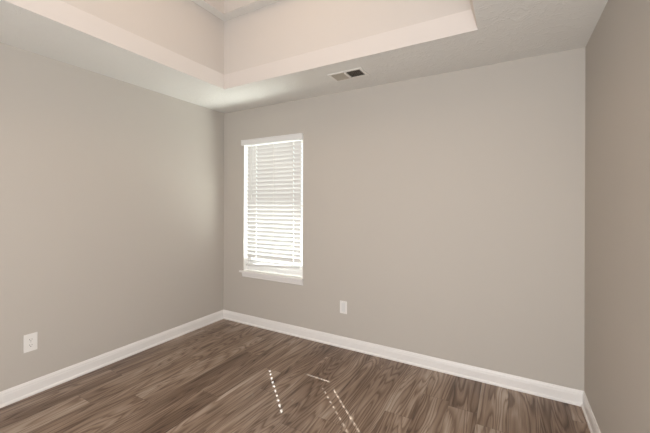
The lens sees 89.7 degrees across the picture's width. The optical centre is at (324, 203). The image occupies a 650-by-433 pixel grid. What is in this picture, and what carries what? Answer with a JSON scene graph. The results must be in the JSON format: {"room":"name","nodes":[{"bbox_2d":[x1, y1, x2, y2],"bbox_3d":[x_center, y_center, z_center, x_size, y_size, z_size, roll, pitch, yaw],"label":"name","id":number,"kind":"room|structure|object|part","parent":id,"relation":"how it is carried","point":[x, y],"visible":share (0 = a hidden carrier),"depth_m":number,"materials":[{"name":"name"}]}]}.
{"room":"empty bedroom","nodes":[
{"label":"empty bedroom","id":0,"kind":"room"},
{"bbox_2d":[0,42,223,391],"bbox_3d":[-2.229,0.117,2.205,0.120,2.490,4.192,0,0,29],"label":"wall","id":1,"kind":"structure","parent":0,"point":[112,190],"depth_m":2.69,"materials":[{"name":"grey paint"}]},
{"bbox_2d":[23,332,37,352],"bbox_3d":[-2.093,0.988,2.321,0.008,0.125,0.078,0,0,29],"label":"wall outlet","id":2,"kind":"object","parent":1,"relation":"attached to","point":[30,341],"visible":1,"depth_m":2.32,"materials":[{"name":"white plastic"}]},
{"bbox_2d":[0,310,222,407],"bbox_3d":[-2.173,1.311,2.170,0.019,0.102,3.950,0,0,29],"label":"baseboard","id":3,"kind":"structure","parent":1,"relation":"attached to","point":[9,396],"depth_m":2.68,"materials":[{"name":"white paint"}]},
{"bbox_2d":[0,319,589,432],"bbox_3d":[-0.695,1.418,1.337,3.653,0.100,4.192,0,0,29],"label":"floor","id":4,"kind":"structure","parent":0,"point":[221,376],"depth_m":2.29,"materials":[{"name":"brown wood"}]},
{"bbox_2d":[0,0,607,112],"bbox_3d":[-0.684,-1.507,1.337,3.653,0.870,4.192,0,0,29],"label":"ceiling","id":5,"kind":"structure","parent":0,"point":[223,56],"depth_m":2.43,"materials":[{"name":"white paint"}]},
{"bbox_2d":[327,67,368,81],"bbox_3d":[0.191,-1.062,2.707,0.310,0.014,0.170,0,0,29],"label":"ceiling vent","id":6,"kind":"object","parent":5,"relation":"in","point":[357,72],"visible":1,"depth_m":2.70,"materials":[{"name":"white metal"}]},
{"bbox_2d":[223,47,585,390],"bbox_3d":[0.309,0.126,3.110,3.413,2.490,0.122,0,0,29],"label":"wall","id":7,"kind":"structure","parent":0,"point":[446,211],"depth_m":2.67,"materials":[{"name":"grey paint"}]},
{"bbox_2d":[239,141,302,285],"bbox_3d":[-0.571,0.064,3.589,0.860,1.546,0.152,0,0,29],"label":"window","id":8,"kind":"structure","parent":7,"relation":"in","point":[251,273],"depth_m":3.63,"materials":[{"name":"white paint"}]},
{"bbox_3d":[-0.588,0.776,3.564,0.860,0.020,0.094,0,0,29],"label":"sill","id":9,"kind":"part","parent":8,"relation":"part of","materials":[{"name":"white paint"}]},
{"bbox_2d":[241,133,302,268],"bbox_3d":[-0.582,-0.008,3.550,0.833,1.423,0.070,0,0,29],"label":"blind","id":10,"kind":"object","parent":8,"relation":"attached to","point":[273,158],"visible":1,"depth_m":3.53,"materials":[{"name":"white plastic"}]},
{"bbox_3d":[-0.767,0.002,3.661,0.004,1.319,0.046,0,0,29],"label":"ladder cord","id":11,"kind":"part","parent":10,"relation":"part of","materials":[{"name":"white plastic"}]},
{"bbox_3d":[-0.567,0.678,3.547,0.732,0.051,0.050,0,0,29],"label":"rail","id":12,"kind":"part","parent":10,"relation":"part of","materials":[{"name":"white plastic"}]},
{"bbox_3d":[-0.558,-0.677,3.555,0.732,0.044,0.041,0,0,29],"label":"head rail","id":13,"kind":"part","parent":10,"relation":"part of","materials":[{"name":"white plastic"}]},
{"bbox_3d":[-0.329,0.004,3.414,0.004,1.319,0.046,0,0,29],"label":"ladder cord","id":14,"kind":"part","parent":10,"relation":"part of","materials":[{"name":"white fabric"}]},
{"bbox_3d":[-0.533,0.032,3.619,0.799,1.469,0.054,0,0,29],"label":"frame","id":15,"kind":"part","parent":8,"relation":"part of","materials":[{"name":"white plastic"}]},
{"bbox_3d":[-0.540,0.361,3.609,0.751,0.702,0.022,0,0,29],"label":"sash","id":16,"kind":"part","parent":8,"relation":"part of","materials":[{"name":"white plastic"}]},
{"bbox_2d":[340,301,346,313],"bbox_3d":[0.176,0.988,3.109,0.074,0.118,0.007,0,0,29],"label":"wall jack plate","id":17,"kind":"object","parent":7,"relation":"attached to","point":[343,304],"visible":1,"depth_m":3.10,"materials":[{"name":"white plastic"}]},
{"bbox_2d":[223,310,583,406],"bbox_3d":[0.270,1.320,3.048,3.413,0.102,0.019,0,0,29],"label":"baseboard","id":18,"kind":"structure","parent":7,"relation":"attached to","point":[572,396],"depth_m":2.73,"materials":[{"name":"white paint"}]},
{"bbox_2d":[584,0,649,432],"bbox_3d":[0.849,0.128,0.469,0.120,2.490,4.192,0,0,29],"label":"wall","id":19,"kind":"structure","parent":0,"point":[617,51],"depth_m":1.55,"materials":[{"name":"grey paint"}]},
{"bbox_2d":[581,392,600,432],"bbox_3d":[0.783,1.322,0.503,0.019,0.102,3.950,0,0,29],"label":"baseboard","id":20,"kind":"structure","parent":19,"relation":"attached to","point":[589,416],"depth_m":2.03,"materials":[{"name":"white paint"}]},
{"label":"outside","id":21,"kind":"structure","parent":0,"visible":0},
{"bbox_2d":[253,224,301,276],"bbox_3d":[4.867,1.838,12.717,28.000,0.100,21.058,0,0,29],"label":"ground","id":22,"kind":"structure","parent":21,"point":[301,224],"depth_m":11.54,"materials":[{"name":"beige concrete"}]}
]}

